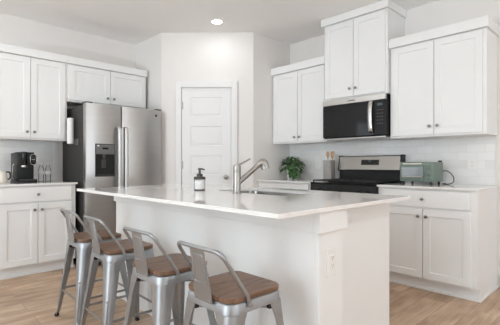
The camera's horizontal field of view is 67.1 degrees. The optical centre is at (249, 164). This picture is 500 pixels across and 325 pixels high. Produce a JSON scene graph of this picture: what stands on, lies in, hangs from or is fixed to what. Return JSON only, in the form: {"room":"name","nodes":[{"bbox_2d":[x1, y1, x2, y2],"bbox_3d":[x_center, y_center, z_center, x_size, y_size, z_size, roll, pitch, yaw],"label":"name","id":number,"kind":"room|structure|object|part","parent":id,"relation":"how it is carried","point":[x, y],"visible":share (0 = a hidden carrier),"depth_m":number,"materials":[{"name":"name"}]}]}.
{"room":"kitchen","nodes":[
{"label":"kitchen","id":0,"kind":"room"},
{"bbox_2d":[0,13,135,180],"bbox_3d":[-4.150,-0.265,2.766,10.090,2.940,0.120,0,0,-44],"label":"wall","id":1,"kind":"structure","parent":0,"point":[15,31],"depth_m":4.51,"materials":[{"name":"white paint"}]},
{"bbox_2d":[0,140,52,181],"bbox_3d":[-2.571,-0.052,4.194,0.705,0.486,0.008,0,0,-44],"label":"tiled wall","id":2,"kind":"structure","parent":1,"relation":"attached to","point":[43,151],"depth_m":4.29,"materials":[{"name":"white tile"}]},
{"bbox_2d":[0,43,67,141],"bbox_3d":[-2.415,-0.733,4.077,0.729,0.945,0.392,0,0,-44],"label":"upper cabinet","id":3,"kind":"object","parent":1,"relation":"attached to","point":[33,83],"visible":1,"depth_m":3.97,"materials":[{"name":"white paint"}]},
{"bbox_3d":[-2.430,-0.698,3.844,0.336,0.840,0.018,0,0,-44],"label":"door","id":4,"kind":"part","parent":3,"relation":"part of","materials":[{"name":"white paint"}]},
{"bbox_3d":[-2.417,-1.167,4.079,0.729,0.077,0.386,0,0,-44],"label":"crown moulding","id":5,"kind":"part","parent":3,"relation":"part of","materials":[{"name":"white paint"}]},
{"bbox_3d":[-2.182,-0.698,4.083,0.340,0.840,0.018,0,0,-44],"label":"door","id":6,"kind":"part","parent":3,"relation":"part of","materials":[{"name":"white paint"}]},
{"bbox_2d":[53,142,56,180],"bbox_3d":[-2.301,-0.035,4.452,0.043,0.452,0.012,0,0,-44],"label":"trim","id":7,"kind":"structure","parent":1,"relation":"attached to","point":[54,143],"depth_m":4.44,"materials":[{"name":"white paint"}]},
{"bbox_2d":[67,56,146,108],"bbox_3d":[-1.802,-0.956,4.665,0.968,0.498,0.392,0,0,-44],"label":"upper cabinet","id":8,"kind":"object","parent":1,"relation":"attached to","point":[96,82],"visible":0.94,"depth_m":4.50,"materials":[{"name":"white paint"}]},
{"bbox_3d":[-1.859,-0.921,4.393,0.466,0.393,0.018,0,0,-44],"label":"door","id":9,"kind":"part","parent":8,"relation":"part of","materials":[{"name":"white paint"}]},
{"bbox_3d":[-1.805,-1.167,4.668,0.968,0.077,0.386,0,0,-44],"label":"crown moulding","id":10,"kind":"part","parent":8,"relation":"part of","materials":[{"name":"white paint"}]},
{"bbox_3d":[-1.524,-0.921,4.715,0.452,0.393,0.018,0,0,-44],"label":"door","id":11,"kind":"part","parent":8,"relation":"part of","materials":[{"name":"white paint"}]},
{"bbox_2d":[136,32,289,186],"bbox_3d":[-0.507,-0.265,5.165,1.513,2.740,1.470,0,0,-44],"label":"wall","id":12,"kind":"structure","parent":0,"point":[248,59],"depth_m":4.69,"materials":[{"name":"white paint"}]},
{"bbox_2d":[181,88,230,184],"bbox_3d":[-0.544,0.076,4.644,0.613,2.033,0.074,0,0,1],"label":"door","id":13,"kind":"structure","parent":12,"relation":"in","point":[206,112],"depth_m":4.67,"materials":[{"name":"white paint"}]},
{"bbox_2d":[176,81,236,184],"bbox_3d":[-0.535,0.040,4.666,0.759,2.130,0.030,0,0,1],"label":"trim","id":14,"kind":"structure","parent":12,"relation":"attached to","point":[179,84],"depth_m":4.65,"materials":[{"name":"white paint"}]},
{"bbox_2d":[0,0,438,44],"bbox_3d":[-0.319,-1.685,-1.132,9.970,0.100,10.810,0,0,-44],"label":"ceiling","id":15,"kind":"structure","parent":0,"point":[134,22],"depth_m":4.12,"materials":[{"name":"paint"}]},
{"bbox_2d":[209,19,224,24],"bbox_3d":[-0.378,-1.631,4.318,0.178,0.007,0.178,0,0,-44],"label":"recessed light","id":16,"kind":"object","parent":15,"relation":"in","point":[212,21],"visible":1,"depth_m":4.30,"materials":[{"name":"white paint"}]},
{"bbox_2d":[0,260,499,324],"bbox_3d":[-0.319,1.155,-1.132,9.970,0.100,10.810,0,0,-44],"label":"floor","id":17,"kind":"structure","parent":0,"point":[32,299],"depth_m":2.93,"materials":[{"name":"brown wood"}]},
{"bbox_2d":[0,184,74,279],"bbox_3d":[-2.317,0.658,3.985,0.742,0.894,0.660,0,0,-44],"label":"base cabinet","id":18,"kind":"object","parent":17,"relation":"on","point":[33,227],"visible":0.98,"depth_m":3.74,"materials":[{"name":"white paint"}]},
{"bbox_3d":[-2.238,0.686,3.658,0.319,0.596,0.018,0,0,-44],"label":"door","id":19,"kind":"part","parent":18,"relation":"part of","materials":[{"name":"white paint"}]},
{"bbox_3d":[-2.121,0.298,3.771,0.644,0.147,0.018,0,0,-44],"label":"drawer","id":20,"kind":"part","parent":18,"relation":"part of","materials":[{"name":"white paint"}]},
{"bbox_3d":[-2.341,1.095,4.010,0.742,0.020,0.534,0,0,-44],"label":"shoe moulding","id":21,"kind":"part","parent":18,"relation":"part of","materials":[{"name":"white paint"}]},
{"bbox_2d":[0,180,77,186],"bbox_3d":[-2.328,0.201,3.982,0.762,0.020,0.632,0,0,-44],"label":"countertop","id":22,"kind":"structure","parent":18,"relation":"on","point":[8,184],"depth_m":3.78,"materials":[{"name":"white stone"}]},
{"bbox_2d":[0,171,10,182],"bbox_3d":[-2.502,0.128,3.827,0.114,0.125,0.092,0,0,-2],"label":"mug","id":23,"kind":"object","parent":22,"relation":"on","point":[3,176],"visible":0.98,"depth_m":3.80,"materials":[{"name":"beige ceramic"}]},
{"bbox_2d":[11,152,36,182],"bbox_3d":[-2.398,0.030,3.988,0.203,0.322,0.295,0,0,-44],"label":"coffee maker","id":24,"kind":"object","parent":22,"relation":"on","point":[22,163],"visible":1,"depth_m":3.91,"materials":[{"name":"black plastic"}]},
{"bbox_2d":[19,179,36,180],"bbox_3d":[-2.301,0.161,3.913,0.163,0.014,0.046,0,0,-44],"label":"drip tray","id":25,"kind":"object","parent":24,"relation":"on","point":[19,179],"depth_m":3.89,"materials":[{"name":"black plastic"}]},
{"bbox_3d":[-2.261,-0.049,3.936,0.058,0.110,0.018,0,0,-44],"label":"handle","id":26,"kind":"part","parent":24,"relation":"part of","materials":[{"name":"black glass"}]},
{"bbox_2d":[38,163,43,181],"bbox_3d":[-2.292,0.088,4.142,0.060,0.204,0.060,0,0,-44],"label":"water bottle","id":27,"kind":"object","parent":22,"relation":"on","point":[39,172],"visible":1,"depth_m":4.14,"materials":[{"name":"clear plastic"}]},
{"bbox_2d":[45,163,50,181],"bbox_3d":[-2.243,0.088,4.190,0.060,0.204,0.060,0,0,-44],"label":"water bottle","id":28,"kind":"object","parent":22,"relation":"on","point":[46,172],"visible":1,"depth_m":4.19,"materials":[{"name":"clear plastic"}]},
{"bbox_3d":[-2.004,0.686,3.883,0.319,0.596,0.018,0,0,-44],"label":"door","id":29,"kind":"part","parent":18,"relation":"part of","materials":[{"name":"white paint"}]},
{"bbox_2d":[54,208,133,324],"bbox_3d":[-1.130,0.710,2.747,0.426,0.790,0.426,0,0,-44],"label":"counter stool","id":30,"kind":"object","parent":17,"relation":"on","point":[82,241],"visible":0.62,"depth_m":2.61,"materials":[{"name":"silver metal"}]},
{"bbox_3d":[-1.349,0.832,2.751,0.136,0.522,0.126,0,0,1],"label":"leg","id":31,"kind":"part","parent":30,"relation":"part of","materials":[{"name":"silver metal"}]},
{"bbox_3d":[-1.259,0.430,2.623,0.037,0.225,0.114,0,0,-44],"label":"plate","id":32,"kind":"part","parent":30,"relation":"part of","materials":[{"name":"silver metal"}]},
{"bbox_3d":[-1.134,0.832,2.527,0.126,0.522,0.136,0,0,1],"label":"leg","id":33,"kind":"part","parent":30,"relation":"part of","materials":[{"name":"silver metal"}]},
{"bbox_3d":[-1.130,0.518,2.747,0.301,0.020,0.301,0,0,-44],"label":"seat","id":34,"kind":"part","parent":30,"relation":"part of","materials":[{"name":"brown wood"}]},
{"bbox_3d":[-0.910,0.832,2.742,0.136,0.522,0.126,0,0,1],"label":"leg","id":35,"kind":"part","parent":30,"relation":"part of","materials":[{"name":"silver metal"}]},
{"bbox_2d":[63,101,160,264],"bbox_3d":[-1.659,0.219,4.491,0.992,1.772,0.786,0,0,-44],"label":"refrigerator","id":36,"kind":"object","parent":17,"relation":"on","point":[113,146],"visible":0.66,"depth_m":4.17,"materials":[{"name":"silver metal"}]},
{"bbox_2d":[67,118,73,143],"bbox_3d":[-1.964,-0.365,4.125,0.066,0.280,0.066,0,0,-44],"label":"paper towel roll","id":37,"kind":"object","parent":36,"relation":"hanging from","point":[70,121],"visible":1,"depth_m":4.10,"materials":[{"name":"white paper"}]},
{"bbox_3d":[-1.610,0.199,4.127,0.393,1.702,0.062,0,0,-44],"label":"freezer door","id":38,"kind":"part","parent":36,"relation":"part of","materials":[{"name":"silver metal"}]},
{"bbox_3d":[-1.574,-0.163,4.105,0.203,0.105,0.002,0,0,-44],"label":"control panel","id":39,"kind":"part","parent":36,"relation":"part of","materials":[{"name":"grey metal"}]},
{"bbox_3d":[-1.452,0.072,4.193,0.042,0.994,0.071,0,0,-44],"label":"handle","id":40,"kind":"part","parent":36,"relation":"part of","materials":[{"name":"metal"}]},
{"bbox_3d":[-1.396,0.072,4.247,0.042,0.994,0.071,0,0,-44],"label":"handle","id":41,"kind":"part","parent":36,"relation":"part of","materials":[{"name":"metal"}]},
{"bbox_3d":[-1.280,0.199,4.444,0.510,1.702,0.062,0,0,-44],"label":"fridge door","id":42,"kind":"part","parent":36,"relation":"part of","materials":[{"name":"silver metal"}]},
{"bbox_2d":[80,215,153,324],"bbox_3d":[-0.808,0.710,2.394,0.427,0.790,0.426,0,0,-43],"label":"counter stool","id":43,"kind":"object","parent":17,"relation":"on","point":[112,254],"visible":0.77,"depth_m":2.26,"materials":[{"name":"silver metal"}]},
{"bbox_3d":[-1.028,0.832,2.402,0.136,0.522,0.126,0,0,2],"label":"leg","id":44,"kind":"part","parent":43,"relation":"part of","materials":[{"name":"silver metal"}]},
{"bbox_3d":[-0.940,0.430,2.272,0.037,0.225,0.114,0,0,-43],"label":"plate","id":45,"kind":"part","parent":43,"relation":"part of","materials":[{"name":"silver metal"}]},
{"bbox_3d":[-0.817,0.832,2.174,0.126,0.522,0.136,0,0,2],"label":"leg","id":46,"kind":"part","parent":43,"relation":"part of","materials":[{"name":"silver metal"}]},
{"bbox_3d":[-0.808,0.518,2.394,0.301,0.020,0.301,0,0,-43],"label":"seat","id":47,"kind":"part","parent":43,"relation":"part of","materials":[{"name":"brown wood"}]},
{"bbox_3d":[-0.800,0.832,2.613,0.126,0.522,0.136,0,0,2],"label":"leg","id":48,"kind":"part","parent":43,"relation":"part of","materials":[{"name":"silver metal"}]},
{"bbox_2d":[123,226,216,324],"bbox_3d":[-0.417,0.710,1.969,0.426,0.790,0.427,0,0,45],"label":"counter stool","id":49,"kind":"object","parent":17,"relation":"on","point":[167,274],"visible":0.88,"depth_m":1.85,"materials":[{"name":"silver metal"}]},
{"bbox_3d":[-0.636,0.832,1.969,0.136,0.522,0.126,0,0,0],"label":"leg","id":50,"kind":"part","parent":49,"relation":"part of","materials":[{"name":"silver metal"}]},
{"bbox_3d":[-0.543,0.430,1.842,0.114,0.225,0.037,0,0,45],"label":"plate","id":51,"kind":"part","parent":49,"relation":"part of","materials":[{"name":"silver metal"}]},
{"bbox_3d":[-0.417,0.832,1.749,0.126,0.522,0.136,0,0,0],"label":"leg","id":52,"kind":"part","parent":49,"relation":"part of","materials":[{"name":"silver metal"}]},
{"bbox_3d":[-0.417,0.518,1.969,0.301,0.020,0.301,0,0,45],"label":"seat","id":53,"kind":"part","parent":49,"relation":"part of","materials":[{"name":"brown wood"}]},
{"bbox_3d":[-0.417,0.832,2.188,0.126,0.522,0.136,0,0,0],"label":"leg","id":54,"kind":"part","parent":49,"relation":"part of","materials":[{"name":"silver metal"}]},
{"bbox_3d":[-0.197,0.832,1.969,0.136,0.522,0.126,0,0,0],"label":"leg","id":55,"kind":"part","parent":49,"relation":"part of","materials":[{"name":"silver metal"}]},
{"bbox_2d":[177,241,283,324],"bbox_3d":[-0.070,0.710,1.611,0.426,0.790,0.426,0,0,-44],"label":"counter stool","id":56,"kind":"object","parent":17,"relation":"on","point":[232,294],"visible":1,"depth_m":1.50,"materials":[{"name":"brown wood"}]},
{"bbox_3d":[-0.290,0.832,1.615,0.136,0.522,0.126,0,0,1],"label":"leg","id":57,"kind":"part","parent":56,"relation":"part of","materials":[{"name":"silver metal"}]},
{"bbox_3d":[-0.199,0.430,1.487,0.037,0.225,0.114,0,0,-44],"label":"plate","id":58,"kind":"part","parent":56,"relation":"part of","materials":[{"name":"silver metal"}]},
{"bbox_3d":[-0.074,0.832,1.418,0.144,0.522,0.144,0,0,-44],"label":"leg","id":59,"kind":"part","parent":56,"relation":"part of","materials":[{"name":"silver metal"}]},
{"bbox_3d":[-0.070,0.518,1.611,0.301,0.020,0.301,0,0,-44],"label":"seat","id":60,"kind":"part","parent":56,"relation":"part of","materials":[{"name":"brown wood"}]},
{"bbox_3d":[0.150,0.832,1.607,0.136,0.522,0.126,0,0,1],"label":"leg","id":61,"kind":"part","parent":56,"relation":"part of","materials":[{"name":"silver metal"}]},
{"bbox_2d":[114,196,388,324],"bbox_3d":[-0.108,0.658,2.717,0.866,0.894,2.097,0,0,-44],"label":"kitchen island","id":62,"kind":"object","parent":17,"relation":"on","point":[290,252],"visible":0.5,"depth_m":2.05,"materials":[{"name":"white paint"}]},
{"bbox_3d":[-0.349,0.658,2.501,0.187,0.894,2.050,0,0,-44],"label":"panel","id":63,"kind":"part","parent":62,"relation":"part of","materials":[{"name":"white paint"}]},
{"bbox_2d":[77,184,410,218],"bbox_3d":[-0.201,0.201,2.627,1.192,0.020,2.133,0,0,-44],"label":"island countertop","id":64,"kind":"structure","parent":62,"relation":"on","point":[217,197],"depth_m":2.11,"materials":[{"name":"white stone"}]},
{"bbox_2d":[194,168,205,190],"bbox_3d":[-0.371,0.109,2.781,0.086,0.164,0.086,0,0,-44],"label":"soap dispenser","id":65,"kind":"object","parent":64,"relation":"on","point":[198,185],"visible":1,"depth_m":2.75,"materials":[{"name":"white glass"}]},
{"bbox_2d":[233,158,269,193],"bbox_3d":[0.007,0.075,2.490,0.247,0.232,0.060,0,0,-8],"label":"faucet","id":66,"kind":"object","parent":64,"relation":"on","point":[263,163],"visible":1,"depth_m":2.47,"materials":[{"name":"silver metal"}]},
{"bbox_3d":[-0.009,0.061,2.486,0.157,0.145,0.033,0,0,-7],"label":"spout","id":67,"kind":"part","parent":66,"relation":"part of","materials":[{"name":"silver metal"}]},
{"bbox_2d":[241,191,301,195],"bbox_3d":[0.116,0.304,2.657,0.424,0.184,0.704,0,0,-44],"label":"sink","id":68,"kind":"object","parent":64,"relation":"in","point":[253,192],"visible":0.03,"depth_m":2.90,"materials":[{"name":"metal"}]},
{"bbox_3d":[0.315,0.707,1.807,0.193,0.797,0.172,0,0,-44],"label":"post","id":69,"kind":"part","parent":62,"relation":"part of","materials":[{"name":"white paint"}]},
{"bbox_2d":[326,247,336,276],"bbox_3d":[0.379,0.450,1.742,0.080,0.128,0.009,0,0,-44],"label":"wall outlet","id":70,"kind":"object","parent":62,"relation":"attached to","point":[331,253],"visible":1,"depth_m":1.73,"materials":[{"name":"white plastic"}]},
{"bbox_2d":[330,254,334,269],"bbox_3d":[0.380,0.450,1.740,0.034,0.066,0.003,0,0,-44],"label":"receptacle","id":71,"kind":"object","parent":70,"relation":"attached to","point":[332,256],"depth_m":1.74,"materials":[{"name":"white plastic"}]},
{"bbox_3d":[0.617,0.658,2.110,0.662,0.894,0.018,0,0,-44],"label":"panel","id":72,"kind":"part","parent":62,"relation":"part of","materials":[{"name":"white paint"}]},
{"bbox_2d":[259,181,310,189],"bbox_3d":[0.598,0.658,4.629,0.660,0.894,0.828,0,0,-44],"label":"base cabinet","id":73,"kind":"object","parent":17,"relation":"on","point":[303,186],"visible":0.02,"depth_m":4.39,"materials":[{"name":"white paint"}]},
{"bbox_2d":[257,178,316,183],"bbox_3d":[0.601,0.201,4.631,0.634,0.020,0.832,0,0,-44],"label":"countertop","id":74,"kind":"structure","parent":73,"relation":"on","point":[307,181],"depth_m":4.46,"materials":[{"name":"white stone"}]},
{"bbox_2d":[279,156,305,178],"bbox_3d":[0.557,0.041,4.883,0.303,0.300,0.395,0,0,-44],"label":"potted plant","id":75,"kind":"object","parent":74,"relation":"on","point":[292,173],"visible":0.99,"depth_m":4.78,"materials":[{"name":"green plant"}]},
{"bbox_2d":[323,160,334,178],"bbox_3d":[0.945,0.071,4.501,0.112,0.240,0.112,0,0,-44],"label":"utensil crock","id":76,"kind":"object","parent":74,"relation":"on","point":[328,165],"visible":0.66,"depth_m":4.46,"materials":[{"name":"white ceramic"}]},
{"bbox_2d":[310,154,405,193],"bbox_3d":[1.130,0.480,4.027,0.703,1.169,0.763,0,0,-44],"label":"gas range","id":77,"kind":"object","parent":17,"relation":"on","point":[358,174],"visible":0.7,"depth_m":4.06,"materials":[{"name":"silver metal"}]},
{"bbox_3d":[0.929,0.270,3.835,0.034,0.120,0.762,0,0,-44],"label":"control panel","id":78,"kind":"part","parent":77,"relation":"part of","materials":[{"name":"black plastic"}]},
{"bbox_2d":[310,178,399,186],"bbox_3d":[1.120,0.188,4.019,0.560,0.042,0.762,0,0,-44],"label":"cooktop","id":79,"kind":"object","parent":77,"relation":"in","point":[340,182],"depth_m":3.93,"materials":[{"name":"glass"}]},
{"bbox_3d":[1.343,-0.015,4.237,0.102,0.167,0.736,0,0,-44],"label":"control panel","id":80,"kind":"part","parent":77,"relation":"part of","materials":[{"name":"silver metal"}]},
{"bbox_3d":[1.333,-0.022,4.192,0.011,0.058,0.215,0,0,-44],"label":"clock panel","id":81,"kind":"part","parent":77,"relation":"part of","materials":[{"name":"black glass"}]},
{"bbox_2d":[379,187,498,302],"bbox_3d":[1.714,0.658,3.468,0.660,0.894,0.843,0,0,-44],"label":"base cabinet","id":82,"kind":"object","parent":17,"relation":"on","point":[445,242],"visible":0.97,"depth_m":3.19,"materials":[{"name":"white paint"}]},
{"bbox_3d":[1.369,0.686,3.407,0.018,0.596,0.370,0,0,-44],"label":"door","id":83,"kind":"part","parent":82,"relation":"part of","materials":[{"name":"white paint"}]},
{"bbox_3d":[1.499,0.298,3.272,0.018,0.147,0.745,0,0,-44],"label":"drawer","id":84,"kind":"part","parent":82,"relation":"part of","materials":[{"name":"white paint"}]},
{"bbox_2d":[377,182,498,190],"bbox_3d":[1.715,0.201,3.472,0.634,0.020,0.843,0,0,-44],"label":"countertop","id":85,"kind":"structure","parent":82,"relation":"on","point":[462,187],"depth_m":3.30,"materials":[{"name":"white stone"}]},
{"bbox_2d":[400,160,453,184],"bbox_3d":[1.697,0.077,3.625,0.301,0.228,0.423,0,0,-44],"label":"toaster oven","id":86,"kind":"object","parent":85,"relation":"on","point":[430,172],"visible":0.98,"depth_m":3.57,"materials":[{"name":"green metal"}]},
{"bbox_3d":[1.548,0.078,3.606,0.010,0.134,0.220,0,0,-44],"label":"door","id":87,"kind":"part","parent":86,"relation":"part of","materials":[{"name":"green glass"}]},
{"bbox_3d":[1.549,0.077,3.607,0.005,0.103,0.200,0,0,-44],"label":"door glass","id":88,"kind":"part","parent":86,"relation":"part of","materials":[{"name":"glass"}]},
{"bbox_3d":[1.738,1.095,3.492,0.534,0.020,0.843,0,0,-44],"label":"shoe moulding","id":89,"kind":"part","parent":82,"relation":"part of","materials":[{"name":"white paint"}]},
{"bbox_3d":[1.629,0.686,3.136,0.018,0.596,0.370,0,0,-44],"label":"door","id":90,"kind":"part","parent":82,"relation":"part of","materials":[{"name":"white paint"}]},
{"bbox_2d":[290,0,499,286],"bbox_3d":[3.318,-0.265,2.364,0.120,2.940,11.050,0,0,-44],"label":"wall","id":91,"kind":"structure","parent":0,"point":[440,13],"depth_m":3.73,"materials":[{"name":"white paint"}]},
{"bbox_2d":[271,56,342,144],"bbox_3d":[0.695,-0.748,4.721,0.392,0.975,0.830,0,0,-44],"label":"upper cabinet","id":92,"kind":"object","parent":91,"relation":"attached to","point":[299,87],"visible":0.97,"depth_m":4.58,"materials":[{"name":"white paint"}]},
{"bbox_3d":[0.445,-0.708,4.754,0.018,0.860,0.393,0,0,-44],"label":"door","id":93,"kind":"part","parent":92,"relation":"part of","materials":[{"name":"white paint"}]},
{"bbox_3d":[0.697,-1.192,4.723,0.386,0.087,0.830,0,0,-44],"label":"crown moulding","id":94,"kind":"part","parent":92,"relation":"part of","materials":[{"name":"white paint"}]},
{"bbox_3d":[0.720,-0.708,4.468,0.018,0.860,0.386,0,0,-44],"label":"door","id":95,"kind":"part","parent":92,"relation":"part of","materials":[{"name":"white paint"}]},
{"bbox_2d":[321,0,406,100],"bbox_3d":[1.230,-1.171,4.135,0.432,0.922,0.796,0,0,-44],"label":"upper cabinet","id":96,"kind":"object","parent":91,"relation":"attached to","point":[357,51],"visible":0.97,"depth_m":3.95,"materials":[{"name":"white paint"}]},
{"bbox_3d":[0.977,-1.135,4.143,0.018,0.815,0.355,0,0,-44],"label":"door","id":97,"kind":"part","parent":96,"relation":"part of","materials":[{"name":"white paint"}]},
{"bbox_2d":[323,93,390,141],"bbox_3d":[1.214,-0.490,4.122,0.474,0.434,0.740,0,0,-44],"label":"microwave","id":98,"kind":"object","parent":96,"relation":"attached to","point":[368,117],"visible":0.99,"depth_m":3.95,"materials":[{"name":"black plastic"}]},
{"bbox_3d":[1.050,-0.470,4.046,0.032,0.350,0.621,0,0,-44],"label":"door","id":99,"kind":"part","parent":98,"relation":"part of","materials":[{"name":"black glass"}]},
{"bbox_3d":[1.217,-0.482,3.814,0.053,0.326,0.043,0,0,-44],"label":"handle","id":100,"kind":"part","parent":98,"relation":"part of","materials":[{"name":"silver metal"}]},
{"bbox_3d":[1.307,-0.470,3.779,0.032,0.350,0.117,0,0,-44],"label":"control panel","id":101,"kind":"part","parent":98,"relation":"part of","materials":[{"name":"black plastic"}]},
{"bbox_3d":[1.232,-1.593,4.138,0.426,0.079,0.796,0,0,-44],"label":"crown moulding","id":102,"kind":"part","parent":96,"relation":"part of","materials":[{"name":"white paint"}]},
{"bbox_3d":[1.226,-1.135,3.884,0.018,0.815,0.351,0,0,-44],"label":"door","id":103,"kind":"part","parent":96,"relation":"part of","materials":[{"name":"white paint"}]},
{"bbox_2d":[290,136,495,184],"bbox_3d":[1.383,-0.052,4.282,0.008,0.486,2.421,0,0,-44],"label":"tiled wall","id":104,"kind":"structure","parent":91,"relation":"attached to","point":[454,153],"depth_m":3.83,"materials":[{"name":"white tile"}]},
{"bbox_2d":[315,159,320,168],"bbox_3d":[0.865,-0.007,4.809,0.009,0.128,0.080,0,0,-44],"label":"wall outlet","id":105,"kind":"object","parent":104,"relation":"attached to","point":[317,161],"visible":1,"depth_m":4.80,"materials":[{"name":"white plastic"}]},
{"bbox_2d":[468,157,476,170],"bbox_3d":[2.086,-0.003,3.538,0.009,0.128,0.080,0,0,-44],"label":"wall outlet","id":106,"kind":"object","parent":104,"relation":"attached to","point":[472,161],"visible":1,"depth_m":3.54,"materials":[{"name":"white plastic"}]},
{"bbox_2d":[389,15,499,139],"bbox_3d":[1.808,-0.746,3.562,0.392,0.978,0.860,0,0,-44],"label":"upper cabinet","id":107,"kind":"object","parent":91,"relation":"attached to","point":[444,79],"visible":1,"depth_m":3.39,"materials":[{"name":"white paint"}]},
{"bbox_3d":[1.552,-0.707,3.603,0.018,0.863,0.390,0,0,-44],"label":"door","id":108,"kind":"part","parent":107,"relation":"part of","materials":[{"name":"white paint"}]},
{"bbox_3d":[1.811,-1.192,3.565,0.386,0.087,0.860,0,0,-44],"label":"crown moulding","id":109,"kind":"part","parent":107,"relation":"part of","materials":[{"name":"white paint"}]},
{"bbox_3d":[1.825,-0.707,3.318,0.018,0.863,0.388,0,0,-44],"label":"door","id":110,"kind":"part","parent":107,"relation":"part of","materials":[{"name":"white paint"}]}
]}

